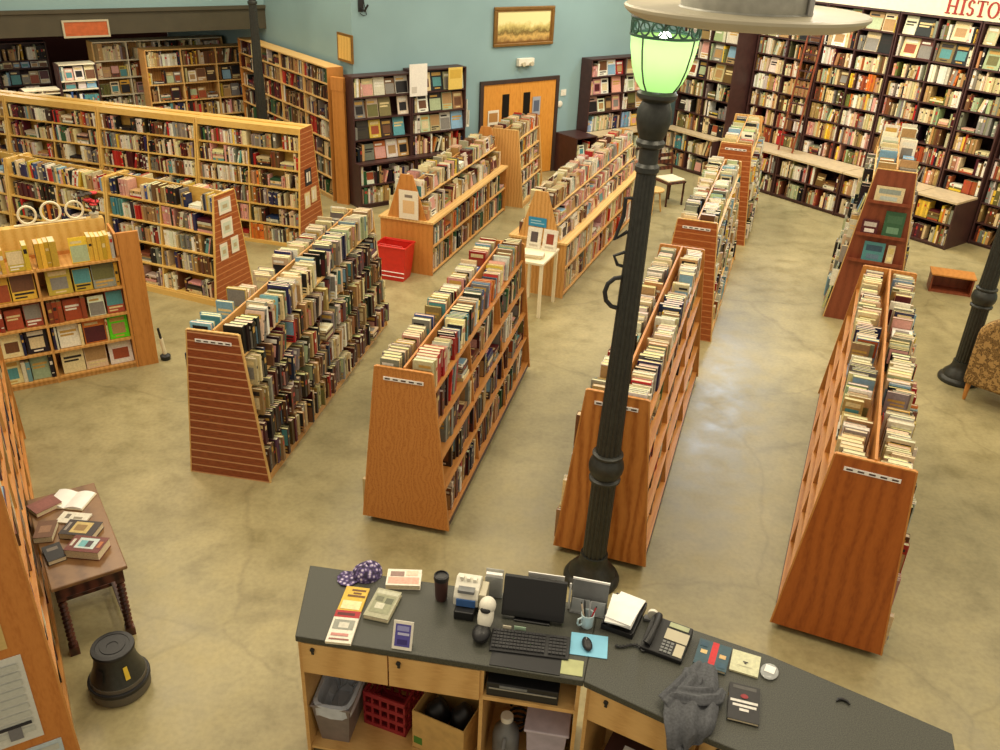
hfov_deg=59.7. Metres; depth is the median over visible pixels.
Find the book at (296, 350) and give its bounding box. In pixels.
[287,347,299,369]
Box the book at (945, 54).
[935,42,957,63]
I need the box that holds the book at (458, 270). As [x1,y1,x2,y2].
[455,268,472,283]
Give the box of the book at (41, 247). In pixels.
[36,238,47,268]
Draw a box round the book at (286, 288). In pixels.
[267,283,291,313]
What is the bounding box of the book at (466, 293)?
[463,291,481,319]
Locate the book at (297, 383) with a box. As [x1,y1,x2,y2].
[294,380,301,401]
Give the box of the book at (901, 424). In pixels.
[880,418,913,445]
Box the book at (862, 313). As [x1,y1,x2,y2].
[856,310,877,324]
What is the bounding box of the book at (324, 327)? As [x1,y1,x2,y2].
[320,322,332,332]
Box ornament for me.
[14,200,85,226]
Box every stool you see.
[651,186,664,214]
[926,266,976,296]
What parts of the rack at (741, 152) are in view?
panel, panel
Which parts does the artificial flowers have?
pot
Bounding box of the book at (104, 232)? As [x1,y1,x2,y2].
[101,230,111,258]
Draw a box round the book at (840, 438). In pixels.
[834,435,862,451]
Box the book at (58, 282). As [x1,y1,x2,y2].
[44,268,73,295]
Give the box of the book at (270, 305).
[255,300,274,327]
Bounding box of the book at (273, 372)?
[267,369,278,394]
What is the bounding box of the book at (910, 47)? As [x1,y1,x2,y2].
[899,37,921,57]
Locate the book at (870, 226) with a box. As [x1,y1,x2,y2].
[860,218,879,233]
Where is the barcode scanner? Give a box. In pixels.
[472,596,495,642]
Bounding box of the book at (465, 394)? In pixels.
[459,379,469,406]
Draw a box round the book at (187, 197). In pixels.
[182,192,192,206]
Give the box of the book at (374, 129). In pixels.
[367,119,380,137]
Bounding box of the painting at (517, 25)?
[493,5,555,47]
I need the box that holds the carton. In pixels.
[604,731,653,749]
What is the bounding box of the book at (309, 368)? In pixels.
[299,363,314,386]
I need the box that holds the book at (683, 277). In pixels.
[678,272,693,292]
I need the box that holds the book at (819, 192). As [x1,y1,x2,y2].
[813,189,823,205]
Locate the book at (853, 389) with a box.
[848,386,872,397]
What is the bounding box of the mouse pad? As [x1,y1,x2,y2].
[569,632,607,658]
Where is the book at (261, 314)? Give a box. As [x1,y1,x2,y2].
[245,310,264,340]
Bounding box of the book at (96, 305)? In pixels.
[86,294,105,316]
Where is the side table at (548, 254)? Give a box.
[525,246,558,317]
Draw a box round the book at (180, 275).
[176,270,187,288]
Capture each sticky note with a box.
[503,625,510,629]
[514,626,525,631]
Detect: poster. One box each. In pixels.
[488,110,498,127]
[532,96,540,114]
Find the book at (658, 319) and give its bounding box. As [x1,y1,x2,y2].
[653,316,675,336]
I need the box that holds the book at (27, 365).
[24,359,32,381]
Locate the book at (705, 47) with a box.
[699,41,709,58]
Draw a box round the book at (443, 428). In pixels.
[439,415,447,441]
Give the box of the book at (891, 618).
[884,612,893,644]
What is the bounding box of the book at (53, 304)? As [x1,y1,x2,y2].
[50,299,59,323]
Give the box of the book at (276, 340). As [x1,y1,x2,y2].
[262,335,280,362]
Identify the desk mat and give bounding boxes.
[489,651,561,675]
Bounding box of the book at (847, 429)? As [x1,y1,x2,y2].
[844,427,867,446]
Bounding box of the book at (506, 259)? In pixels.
[494,255,509,280]
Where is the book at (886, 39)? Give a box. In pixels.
[877,33,892,53]
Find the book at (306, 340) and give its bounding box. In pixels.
[296,336,309,362]
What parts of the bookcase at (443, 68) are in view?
panel, panel, shelf, shelf, shelf, panel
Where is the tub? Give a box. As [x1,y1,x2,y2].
[524,707,571,749]
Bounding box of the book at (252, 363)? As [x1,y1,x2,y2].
[245,356,259,384]
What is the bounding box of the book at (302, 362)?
[289,344,304,366]
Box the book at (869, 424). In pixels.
[846,416,873,452]
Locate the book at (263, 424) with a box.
[259,420,267,443]
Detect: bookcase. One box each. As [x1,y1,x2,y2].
[0,40,53,91]
[0,223,158,391]
[19,86,62,96]
[52,60,101,100]
[86,35,222,104]
[138,43,243,115]
[343,70,416,207]
[379,126,507,275]
[403,64,466,168]
[509,128,635,298]
[576,54,659,159]
[659,27,758,175]
[720,1,833,194]
[771,3,903,214]
[834,12,989,217]
[910,22,999,249]
[968,138,999,249]
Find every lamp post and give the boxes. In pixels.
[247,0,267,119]
[563,14,701,593]
[937,223,999,387]
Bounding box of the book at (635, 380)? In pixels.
[631,377,651,385]
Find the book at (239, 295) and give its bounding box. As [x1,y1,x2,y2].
[226,286,247,307]
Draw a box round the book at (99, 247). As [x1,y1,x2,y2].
[93,231,103,260]
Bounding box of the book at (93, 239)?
[88,232,98,260]
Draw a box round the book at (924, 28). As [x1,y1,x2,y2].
[915,17,936,36]
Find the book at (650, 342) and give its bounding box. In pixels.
[648,341,667,370]
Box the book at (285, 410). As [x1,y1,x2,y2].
[274,399,288,422]
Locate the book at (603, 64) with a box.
[598,60,606,75]
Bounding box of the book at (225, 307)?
[216,299,234,318]
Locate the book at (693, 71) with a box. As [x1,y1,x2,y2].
[688,59,699,75]
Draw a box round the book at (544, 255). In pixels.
[525,255,544,259]
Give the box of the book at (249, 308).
[246,307,266,338]
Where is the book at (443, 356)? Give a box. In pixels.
[424,344,445,375]
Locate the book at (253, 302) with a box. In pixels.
[246,300,266,307]
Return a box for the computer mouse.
[582,637,591,650]
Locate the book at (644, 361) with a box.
[637,358,660,391]
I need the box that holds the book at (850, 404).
[838,396,864,421]
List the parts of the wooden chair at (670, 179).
leg, seat, leg, leg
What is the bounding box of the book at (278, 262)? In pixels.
[272,255,289,274]
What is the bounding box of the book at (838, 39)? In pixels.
[831,33,846,46]
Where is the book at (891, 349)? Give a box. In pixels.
[884,347,908,370]
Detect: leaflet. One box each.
[304,167,311,186]
[304,191,310,208]
[311,185,316,202]
[325,609,360,645]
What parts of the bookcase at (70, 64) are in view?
panel, panel, shelf, shelf, panel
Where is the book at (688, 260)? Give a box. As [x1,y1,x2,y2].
[677,257,697,279]
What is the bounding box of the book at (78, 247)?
[67,236,90,263]
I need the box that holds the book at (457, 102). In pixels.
[451,91,462,108]
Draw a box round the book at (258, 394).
[252,387,264,414]
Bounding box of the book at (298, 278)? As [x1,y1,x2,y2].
[283,274,302,302]
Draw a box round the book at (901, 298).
[894,293,911,303]
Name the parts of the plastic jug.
handle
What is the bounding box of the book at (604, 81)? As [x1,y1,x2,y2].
[601,78,607,93]
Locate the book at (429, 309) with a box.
[425,305,441,319]
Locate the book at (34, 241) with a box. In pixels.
[31,239,43,268]
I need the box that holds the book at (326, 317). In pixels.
[320,312,334,331]
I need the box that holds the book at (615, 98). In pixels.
[611,94,619,109]
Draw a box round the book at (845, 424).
[841,423,869,451]
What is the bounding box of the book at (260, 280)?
[254,273,271,289]
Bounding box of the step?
[87,631,150,707]
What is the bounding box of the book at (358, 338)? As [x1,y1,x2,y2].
[352,334,361,357]
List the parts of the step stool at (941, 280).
leg panel, panel, seat, leg panel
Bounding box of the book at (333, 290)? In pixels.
[327,274,336,298]
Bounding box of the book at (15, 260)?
[5,250,25,272]
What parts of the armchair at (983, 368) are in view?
leg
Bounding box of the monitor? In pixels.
[501,573,567,625]
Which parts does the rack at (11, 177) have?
panel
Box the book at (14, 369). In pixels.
[5,360,24,384]
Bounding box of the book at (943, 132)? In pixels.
[937,129,947,145]
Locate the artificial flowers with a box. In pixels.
[76,191,100,217]
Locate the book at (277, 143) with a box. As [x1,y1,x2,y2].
[272,133,281,148]
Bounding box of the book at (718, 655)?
[693,638,731,674]
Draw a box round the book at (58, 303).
[54,299,64,322]
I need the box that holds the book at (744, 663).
[729,649,760,678]
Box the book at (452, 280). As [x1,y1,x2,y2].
[448,276,463,290]
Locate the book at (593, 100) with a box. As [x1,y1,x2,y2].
[589,96,596,112]
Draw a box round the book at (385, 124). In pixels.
[380,119,392,136]
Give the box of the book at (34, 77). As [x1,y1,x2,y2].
[28,71,39,83]
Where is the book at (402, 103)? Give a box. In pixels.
[396,95,408,113]
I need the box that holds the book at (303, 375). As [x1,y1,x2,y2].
[296,372,307,396]
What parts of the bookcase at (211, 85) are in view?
panel, shelf, shelf, shelf, shelf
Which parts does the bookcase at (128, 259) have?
panel, panel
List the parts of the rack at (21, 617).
panel, panel, rail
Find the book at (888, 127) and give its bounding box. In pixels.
[883,124,899,136]
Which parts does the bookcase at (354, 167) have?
panel, shelf, shelf, panel, shelf, shelf, shelf, panel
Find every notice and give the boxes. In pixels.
[218,196,231,215]
[219,242,228,260]
[221,216,233,237]
[231,235,238,253]
[399,189,417,219]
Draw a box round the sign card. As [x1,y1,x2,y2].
[392,619,413,650]
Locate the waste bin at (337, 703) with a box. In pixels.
[310,675,366,741]
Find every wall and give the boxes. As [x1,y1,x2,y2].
[0,0,263,10]
[0,32,167,85]
[167,0,346,74]
[344,0,684,137]
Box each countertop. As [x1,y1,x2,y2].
[295,566,595,685]
[584,608,954,749]
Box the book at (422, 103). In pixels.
[415,95,427,111]
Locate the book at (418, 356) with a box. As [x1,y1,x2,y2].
[416,355,437,387]
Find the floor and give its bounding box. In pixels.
[13,164,999,749]
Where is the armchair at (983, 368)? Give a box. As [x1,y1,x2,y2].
[962,319,999,398]
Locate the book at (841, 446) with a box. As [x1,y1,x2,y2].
[838,443,863,451]
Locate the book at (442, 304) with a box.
[428,300,446,317]
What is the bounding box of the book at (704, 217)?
[700,213,715,221]
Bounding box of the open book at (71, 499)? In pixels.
[54,489,96,510]
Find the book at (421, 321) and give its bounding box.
[412,316,430,335]
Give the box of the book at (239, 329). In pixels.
[223,323,246,353]
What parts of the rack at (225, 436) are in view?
panel, rail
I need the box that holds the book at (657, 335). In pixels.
[654,333,671,361]
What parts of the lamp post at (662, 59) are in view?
glass globe, bulb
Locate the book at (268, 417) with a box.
[258,413,273,438]
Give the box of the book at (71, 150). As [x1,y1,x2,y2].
[66,143,75,158]
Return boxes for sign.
[528,216,546,227]
[528,571,564,580]
[816,0,999,22]
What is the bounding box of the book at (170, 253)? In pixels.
[166,249,175,265]
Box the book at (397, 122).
[392,116,404,134]
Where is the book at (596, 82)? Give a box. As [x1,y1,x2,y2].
[592,79,600,94]
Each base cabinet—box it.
[298,642,580,749]
[554,129,597,170]
[580,688,719,749]
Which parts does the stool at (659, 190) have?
seat, leg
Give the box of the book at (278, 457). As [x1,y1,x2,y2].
[268,437,280,462]
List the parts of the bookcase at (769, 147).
panel, shelf, shelf, shelf, shelf, shelf, shelf, shelf, panel, panel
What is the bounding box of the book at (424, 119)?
[420,115,429,131]
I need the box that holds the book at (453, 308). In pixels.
[450,307,469,336]
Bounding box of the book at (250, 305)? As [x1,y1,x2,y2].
[247,304,269,334]
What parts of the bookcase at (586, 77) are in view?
panel, shelf, shelf, shelf, panel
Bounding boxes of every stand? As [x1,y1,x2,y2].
[485,568,503,598]
[567,576,609,618]
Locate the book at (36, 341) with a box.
[23,329,49,353]
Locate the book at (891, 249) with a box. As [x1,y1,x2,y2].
[884,245,895,263]
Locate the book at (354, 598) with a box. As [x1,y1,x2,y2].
[338,586,369,611]
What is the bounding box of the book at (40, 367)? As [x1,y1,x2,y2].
[29,355,51,379]
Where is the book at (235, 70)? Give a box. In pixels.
[230,64,240,78]
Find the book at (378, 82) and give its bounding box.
[372,77,384,95]
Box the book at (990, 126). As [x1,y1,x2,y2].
[985,117,997,135]
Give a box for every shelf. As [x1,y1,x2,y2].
[0,254,117,277]
[0,278,122,307]
[0,302,126,335]
[0,360,44,630]
[0,380,30,584]
[0,426,14,531]
[1,329,131,362]
[8,116,95,128]
[9,173,102,193]
[9,395,58,676]
[10,134,97,146]
[11,194,104,214]
[11,352,135,391]
[12,152,98,164]
[13,214,45,221]
[19,430,71,719]
[100,127,193,139]
[101,146,194,158]
[103,163,195,177]
[108,192,211,213]
[109,213,212,235]
[139,240,212,256]
[142,260,213,277]
[146,282,214,300]
[198,139,297,152]
[199,158,297,171]
[200,176,297,190]
[237,200,298,209]
[239,52,326,84]
[240,218,298,228]
[241,66,327,101]
[242,83,328,121]
[244,100,329,140]
[244,237,286,244]
[245,229,372,355]
[251,282,348,386]
[312,686,476,749]
[315,151,330,159]
[317,170,331,178]
[320,189,332,199]
[420,147,496,198]
[433,187,504,247]
[433,208,503,272]
[435,260,522,392]
[439,287,524,427]
[441,312,525,458]
[443,336,526,488]
[448,361,527,520]
[483,672,576,713]
[485,706,572,749]
[520,126,538,139]
[520,140,538,155]
[521,154,539,170]
[522,169,540,185]
[552,143,632,209]
[556,156,635,225]
[563,217,629,294]
[565,200,630,269]
[646,371,696,551]
[647,346,697,518]
[648,322,698,487]
[649,296,700,454]
[650,269,701,418]
[714,249,730,301]
[718,174,739,231]
[752,132,760,155]
[777,389,824,599]
[789,364,832,568]
[801,341,841,537]
[813,316,851,505]
[827,289,882,469]
[872,146,878,179]
[877,325,910,460]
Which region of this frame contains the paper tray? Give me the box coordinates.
[601,593,646,639]
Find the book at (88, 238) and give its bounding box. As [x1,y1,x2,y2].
[83,232,94,260]
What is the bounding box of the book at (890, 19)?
[882,13,897,31]
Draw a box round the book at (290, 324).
[280,319,295,342]
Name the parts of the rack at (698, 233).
panel, rail, panel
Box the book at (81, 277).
[71,267,92,291]
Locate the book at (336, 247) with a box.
[322,239,339,265]
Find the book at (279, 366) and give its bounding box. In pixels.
[274,364,282,389]
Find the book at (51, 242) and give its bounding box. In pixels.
[45,236,59,266]
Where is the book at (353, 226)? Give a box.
[340,224,356,247]
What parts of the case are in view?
panel, panel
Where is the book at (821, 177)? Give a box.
[815,173,826,186]
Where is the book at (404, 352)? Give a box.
[387,348,406,366]
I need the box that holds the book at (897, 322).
[886,316,912,341]
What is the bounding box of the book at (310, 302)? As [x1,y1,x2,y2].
[303,299,313,325]
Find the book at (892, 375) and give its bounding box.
[882,371,910,392]
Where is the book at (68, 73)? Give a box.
[63,68,73,80]
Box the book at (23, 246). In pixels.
[19,240,31,270]
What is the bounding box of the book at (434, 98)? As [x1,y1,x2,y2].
[428,92,441,110]
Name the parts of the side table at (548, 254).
leg, leg, leg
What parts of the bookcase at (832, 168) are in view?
shelf, shelf, panel, shelf, shelf, shelf, shelf, shelf, shelf, panel, panel, shelf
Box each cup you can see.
[434,570,448,601]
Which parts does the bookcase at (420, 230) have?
panel, panel, panel, panel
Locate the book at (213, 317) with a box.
[200,313,222,325]
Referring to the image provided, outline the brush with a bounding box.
[157,328,170,360]
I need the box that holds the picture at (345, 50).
[337,32,353,63]
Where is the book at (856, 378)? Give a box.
[851,374,875,397]
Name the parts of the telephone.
coiled cord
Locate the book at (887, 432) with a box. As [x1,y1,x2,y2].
[879,430,909,456]
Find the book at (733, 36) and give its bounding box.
[727,32,738,43]
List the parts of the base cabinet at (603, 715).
panel, panel, drawer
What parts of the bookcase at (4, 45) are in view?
shelf, shelf, shelf, panel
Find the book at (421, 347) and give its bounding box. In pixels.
[418,346,441,354]
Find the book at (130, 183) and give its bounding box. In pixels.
[125,177,136,196]
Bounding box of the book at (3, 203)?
[0,194,7,210]
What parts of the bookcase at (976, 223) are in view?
shelf, shelf, shelf, panel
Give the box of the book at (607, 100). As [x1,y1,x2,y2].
[604,96,611,110]
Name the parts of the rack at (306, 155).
panel, rail, panel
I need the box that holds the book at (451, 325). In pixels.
[447,322,463,348]
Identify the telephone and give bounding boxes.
[615,612,692,664]
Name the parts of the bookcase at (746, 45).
panel, shelf, shelf, shelf, shelf, shelf, shelf, panel, shelf, panel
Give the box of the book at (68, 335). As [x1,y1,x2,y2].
[56,323,81,347]
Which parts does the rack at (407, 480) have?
panel, rail, panel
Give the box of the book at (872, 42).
[863,31,882,51]
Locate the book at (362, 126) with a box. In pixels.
[355,120,368,139]
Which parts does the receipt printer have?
blue panel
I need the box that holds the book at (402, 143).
[396,137,408,155]
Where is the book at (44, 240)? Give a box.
[41,237,52,266]
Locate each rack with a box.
[0,90,16,152]
[0,152,28,225]
[0,346,80,749]
[3,92,108,168]
[5,153,125,231]
[96,102,206,183]
[104,170,252,306]
[185,208,387,482]
[195,113,322,246]
[363,240,529,530]
[492,115,541,207]
[553,243,704,566]
[671,159,741,341]
[718,113,762,245]
[770,265,917,655]
[823,130,917,319]
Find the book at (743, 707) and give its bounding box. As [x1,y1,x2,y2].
[727,682,759,726]
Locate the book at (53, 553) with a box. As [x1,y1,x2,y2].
[41,542,66,565]
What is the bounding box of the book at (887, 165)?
[877,161,896,169]
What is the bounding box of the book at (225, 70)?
[221,65,231,78]
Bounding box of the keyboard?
[489,628,569,660]
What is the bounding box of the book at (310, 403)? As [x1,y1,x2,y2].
[302,398,314,422]
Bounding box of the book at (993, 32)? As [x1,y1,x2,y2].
[983,26,999,45]
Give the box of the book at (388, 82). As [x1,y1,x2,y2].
[384,78,394,94]
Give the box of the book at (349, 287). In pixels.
[345,284,357,306]
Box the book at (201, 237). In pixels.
[198,234,209,252]
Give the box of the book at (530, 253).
[525,250,544,257]
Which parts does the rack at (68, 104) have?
panel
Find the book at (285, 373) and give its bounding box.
[275,363,288,385]
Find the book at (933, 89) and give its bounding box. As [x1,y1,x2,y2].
[926,86,937,101]
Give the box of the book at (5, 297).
[0,277,11,303]
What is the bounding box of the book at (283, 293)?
[267,289,287,316]
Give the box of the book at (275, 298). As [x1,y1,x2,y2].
[260,294,277,322]
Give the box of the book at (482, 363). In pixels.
[478,353,485,376]
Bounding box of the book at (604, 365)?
[599,361,607,377]
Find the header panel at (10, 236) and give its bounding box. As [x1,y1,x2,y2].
[0,215,105,257]
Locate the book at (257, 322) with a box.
[241,314,261,343]
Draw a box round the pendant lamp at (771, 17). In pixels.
[624,0,872,34]
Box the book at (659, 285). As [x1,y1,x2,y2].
[644,280,663,301]
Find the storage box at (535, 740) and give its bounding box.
[526,732,565,749]
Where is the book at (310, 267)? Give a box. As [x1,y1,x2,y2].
[295,263,314,287]
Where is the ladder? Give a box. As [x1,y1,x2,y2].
[777,35,824,152]
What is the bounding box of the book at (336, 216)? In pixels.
[330,211,344,221]
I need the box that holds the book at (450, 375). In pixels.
[448,369,452,400]
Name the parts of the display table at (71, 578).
leg, leg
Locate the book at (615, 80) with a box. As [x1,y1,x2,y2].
[611,76,620,92]
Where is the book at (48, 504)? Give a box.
[26,494,61,517]
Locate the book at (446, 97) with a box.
[441,92,451,109]
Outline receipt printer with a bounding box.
[453,573,488,620]
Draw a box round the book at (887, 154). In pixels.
[875,150,897,170]
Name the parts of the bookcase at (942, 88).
shelf, panel, shelf, shelf, shelf, shelf, shelf, shelf, shelf, panel, panel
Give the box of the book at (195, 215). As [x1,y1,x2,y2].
[192,212,203,230]
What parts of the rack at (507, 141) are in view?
panel, rail, panel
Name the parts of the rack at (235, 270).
panel, rail, panel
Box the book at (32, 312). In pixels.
[22,302,43,327]
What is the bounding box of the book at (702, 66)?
[696,60,706,77]
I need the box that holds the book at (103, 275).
[89,262,116,288]
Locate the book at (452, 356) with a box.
[439,335,455,359]
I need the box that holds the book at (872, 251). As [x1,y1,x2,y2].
[861,241,885,261]
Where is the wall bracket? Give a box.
[358,0,368,15]
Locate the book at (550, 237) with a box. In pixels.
[542,229,558,251]
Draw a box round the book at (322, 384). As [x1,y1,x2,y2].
[319,381,325,404]
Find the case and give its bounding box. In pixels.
[237,37,342,200]
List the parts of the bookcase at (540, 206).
panel, panel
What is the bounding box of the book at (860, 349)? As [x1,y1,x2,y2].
[846,341,870,364]
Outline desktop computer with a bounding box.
[486,672,560,705]
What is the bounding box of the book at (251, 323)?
[234,318,256,348]
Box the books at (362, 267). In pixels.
[0,4,999,686]
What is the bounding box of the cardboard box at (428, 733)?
[412,692,478,749]
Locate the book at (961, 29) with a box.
[950,21,973,41]
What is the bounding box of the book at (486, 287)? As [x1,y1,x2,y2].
[471,283,488,308]
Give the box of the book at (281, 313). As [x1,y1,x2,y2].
[264,293,284,319]
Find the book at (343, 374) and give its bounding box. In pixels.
[336,356,345,378]
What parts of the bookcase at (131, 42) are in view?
panel, shelf, shelf, shelf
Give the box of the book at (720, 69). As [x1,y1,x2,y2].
[713,63,726,81]
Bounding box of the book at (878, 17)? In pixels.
[866,11,885,29]
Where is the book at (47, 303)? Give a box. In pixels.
[44,300,54,323]
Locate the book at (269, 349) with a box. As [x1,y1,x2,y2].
[257,342,274,365]
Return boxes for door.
[478,75,559,171]
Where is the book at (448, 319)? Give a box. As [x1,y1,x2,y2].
[445,317,464,344]
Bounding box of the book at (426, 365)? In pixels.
[413,357,434,378]
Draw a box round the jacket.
[658,660,726,749]
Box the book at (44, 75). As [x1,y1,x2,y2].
[38,70,50,82]
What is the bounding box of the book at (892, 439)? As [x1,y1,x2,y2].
[885,435,915,453]
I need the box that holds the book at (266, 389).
[253,385,269,408]
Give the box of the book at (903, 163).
[898,159,918,169]
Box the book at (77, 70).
[72,66,84,79]
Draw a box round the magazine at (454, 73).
[448,67,462,89]
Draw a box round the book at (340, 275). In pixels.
[334,268,342,291]
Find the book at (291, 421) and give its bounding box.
[283,418,295,444]
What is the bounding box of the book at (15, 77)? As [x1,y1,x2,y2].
[9,70,21,84]
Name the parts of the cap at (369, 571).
crown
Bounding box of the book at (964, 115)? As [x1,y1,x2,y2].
[957,112,969,129]
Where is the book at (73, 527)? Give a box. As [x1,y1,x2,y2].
[58,519,103,539]
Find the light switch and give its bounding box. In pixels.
[560,89,565,95]
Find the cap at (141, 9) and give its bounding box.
[0,5,265,14]
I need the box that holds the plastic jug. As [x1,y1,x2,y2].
[492,710,519,749]
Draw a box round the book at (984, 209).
[977,204,988,221]
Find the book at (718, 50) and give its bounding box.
[712,43,725,61]
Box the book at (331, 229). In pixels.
[330,228,349,252]
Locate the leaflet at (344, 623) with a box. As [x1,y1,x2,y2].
[325,609,360,645]
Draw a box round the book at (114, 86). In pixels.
[109,81,120,93]
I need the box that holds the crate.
[363,662,423,736]
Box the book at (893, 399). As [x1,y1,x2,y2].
[881,390,908,414]
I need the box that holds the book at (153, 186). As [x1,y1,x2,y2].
[150,181,162,201]
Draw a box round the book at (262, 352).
[251,349,267,376]
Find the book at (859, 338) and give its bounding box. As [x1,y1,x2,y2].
[856,336,879,365]
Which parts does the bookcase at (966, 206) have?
shelf, shelf, shelf, shelf, panel, shelf, panel, shelf, shelf, shelf, shelf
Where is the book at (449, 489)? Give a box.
[446,487,451,509]
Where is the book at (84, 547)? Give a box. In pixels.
[63,535,110,560]
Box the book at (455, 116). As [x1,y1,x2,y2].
[450,110,462,128]
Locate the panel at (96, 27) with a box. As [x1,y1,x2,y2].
[61,19,110,37]
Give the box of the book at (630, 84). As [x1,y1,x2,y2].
[626,75,634,90]
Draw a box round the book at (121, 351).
[107,340,133,364]
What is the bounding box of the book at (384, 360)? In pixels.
[380,355,400,367]
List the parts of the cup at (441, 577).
lid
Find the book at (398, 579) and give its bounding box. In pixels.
[385,569,421,589]
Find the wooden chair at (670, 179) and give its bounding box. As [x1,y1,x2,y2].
[655,152,685,206]
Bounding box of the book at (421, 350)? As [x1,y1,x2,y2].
[418,349,440,380]
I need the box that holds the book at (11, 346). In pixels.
[0,333,23,358]
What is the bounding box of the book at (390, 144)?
[385,138,397,157]
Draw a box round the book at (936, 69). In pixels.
[930,64,942,81]
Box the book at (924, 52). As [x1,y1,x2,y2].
[916,39,933,59]
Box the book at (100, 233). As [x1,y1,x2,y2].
[97,231,107,259]
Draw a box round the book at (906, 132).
[899,127,917,143]
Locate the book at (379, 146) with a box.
[373,140,386,158]
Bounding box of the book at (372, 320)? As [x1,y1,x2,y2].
[366,315,376,326]
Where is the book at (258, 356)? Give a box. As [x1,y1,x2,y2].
[247,353,262,380]
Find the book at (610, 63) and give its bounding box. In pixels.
[607,59,614,74]
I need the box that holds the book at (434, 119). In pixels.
[429,114,439,130]
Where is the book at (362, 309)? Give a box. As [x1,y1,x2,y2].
[358,305,365,324]
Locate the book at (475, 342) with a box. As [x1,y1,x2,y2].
[471,331,480,354]
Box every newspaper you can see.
[0,625,7,650]
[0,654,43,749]
[26,737,64,749]
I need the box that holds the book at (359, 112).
[354,100,364,118]
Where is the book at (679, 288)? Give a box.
[674,283,689,298]
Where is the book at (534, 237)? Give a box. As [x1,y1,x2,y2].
[526,226,542,248]
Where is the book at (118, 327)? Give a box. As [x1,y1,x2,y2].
[106,314,129,338]
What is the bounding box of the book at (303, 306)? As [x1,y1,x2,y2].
[297,303,307,329]
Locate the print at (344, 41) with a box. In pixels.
[338,35,350,60]
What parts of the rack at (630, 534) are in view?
panel, rail, panel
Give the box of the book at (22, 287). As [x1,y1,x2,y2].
[8,273,37,301]
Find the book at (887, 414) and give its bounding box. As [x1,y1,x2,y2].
[879,411,910,439]
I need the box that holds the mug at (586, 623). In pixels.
[576,609,594,628]
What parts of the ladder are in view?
rail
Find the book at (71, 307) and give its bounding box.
[61,297,82,320]
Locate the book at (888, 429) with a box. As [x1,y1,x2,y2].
[879,427,908,454]
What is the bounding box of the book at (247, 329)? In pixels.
[230,321,251,350]
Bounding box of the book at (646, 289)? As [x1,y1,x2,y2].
[641,284,655,295]
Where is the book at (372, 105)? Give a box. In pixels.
[365,98,378,117]
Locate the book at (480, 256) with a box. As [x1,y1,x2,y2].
[469,250,485,266]
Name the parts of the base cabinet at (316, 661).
panel, drawer, drawer, panel, panel, cable coil, panel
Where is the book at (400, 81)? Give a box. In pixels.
[393,75,407,93]
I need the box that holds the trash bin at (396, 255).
[377,236,415,281]
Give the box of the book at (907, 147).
[899,138,917,159]
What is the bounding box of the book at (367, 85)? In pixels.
[360,78,373,96]
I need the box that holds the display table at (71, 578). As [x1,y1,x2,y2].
[26,483,135,656]
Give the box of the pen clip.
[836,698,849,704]
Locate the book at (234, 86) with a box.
[230,83,239,94]
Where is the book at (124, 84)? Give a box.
[119,80,131,93]
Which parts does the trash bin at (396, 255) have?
handle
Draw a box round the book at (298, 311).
[292,308,303,333]
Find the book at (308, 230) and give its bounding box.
[305,228,322,238]
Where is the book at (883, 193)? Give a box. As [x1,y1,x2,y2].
[874,185,905,203]
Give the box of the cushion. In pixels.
[656,174,684,182]
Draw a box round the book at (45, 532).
[32,520,58,543]
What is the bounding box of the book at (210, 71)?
[205,66,215,79]
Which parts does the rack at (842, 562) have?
rail, panel, panel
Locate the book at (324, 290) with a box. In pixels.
[313,287,328,310]
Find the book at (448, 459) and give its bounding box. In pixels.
[443,443,452,466]
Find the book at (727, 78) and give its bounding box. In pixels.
[722,65,733,83]
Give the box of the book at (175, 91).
[170,86,181,99]
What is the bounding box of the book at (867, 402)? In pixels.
[849,394,871,417]
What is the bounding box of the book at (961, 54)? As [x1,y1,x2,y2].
[951,44,972,65]
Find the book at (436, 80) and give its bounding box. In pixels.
[429,70,443,90]
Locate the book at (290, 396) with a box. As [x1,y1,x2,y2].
[279,390,293,413]
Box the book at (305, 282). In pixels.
[294,271,308,294]
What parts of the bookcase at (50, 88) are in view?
shelf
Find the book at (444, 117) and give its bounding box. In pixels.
[439,112,450,129]
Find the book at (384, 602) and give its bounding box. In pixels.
[363,588,401,623]
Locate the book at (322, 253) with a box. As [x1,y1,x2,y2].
[308,249,327,276]
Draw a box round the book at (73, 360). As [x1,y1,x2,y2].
[60,349,86,373]
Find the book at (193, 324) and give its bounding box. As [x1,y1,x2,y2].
[190,320,212,329]
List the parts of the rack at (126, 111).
panel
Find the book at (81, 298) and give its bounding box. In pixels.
[78,295,87,318]
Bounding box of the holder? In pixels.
[465,99,468,126]
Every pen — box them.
[584,600,585,616]
[588,599,591,617]
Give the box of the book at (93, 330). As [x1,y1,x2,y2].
[81,318,107,343]
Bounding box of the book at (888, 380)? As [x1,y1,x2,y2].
[882,378,909,405]
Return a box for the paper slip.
[560,659,583,676]
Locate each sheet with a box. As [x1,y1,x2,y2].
[409,63,426,96]
[604,593,631,628]
[605,591,645,626]
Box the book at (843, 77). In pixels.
[837,70,848,85]
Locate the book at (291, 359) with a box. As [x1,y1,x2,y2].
[284,353,295,379]
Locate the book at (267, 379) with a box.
[260,376,273,403]
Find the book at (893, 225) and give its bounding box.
[881,211,906,237]
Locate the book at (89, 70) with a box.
[83,65,95,78]
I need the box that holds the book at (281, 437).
[274,434,285,460]
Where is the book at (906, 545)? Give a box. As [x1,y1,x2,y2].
[899,542,909,573]
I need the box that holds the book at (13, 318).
[3,309,24,330]
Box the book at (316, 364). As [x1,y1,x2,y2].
[308,361,319,382]
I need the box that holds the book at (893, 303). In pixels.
[887,301,910,324]
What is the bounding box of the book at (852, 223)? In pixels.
[846,219,856,237]
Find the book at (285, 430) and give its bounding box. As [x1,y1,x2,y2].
[279,427,290,453]

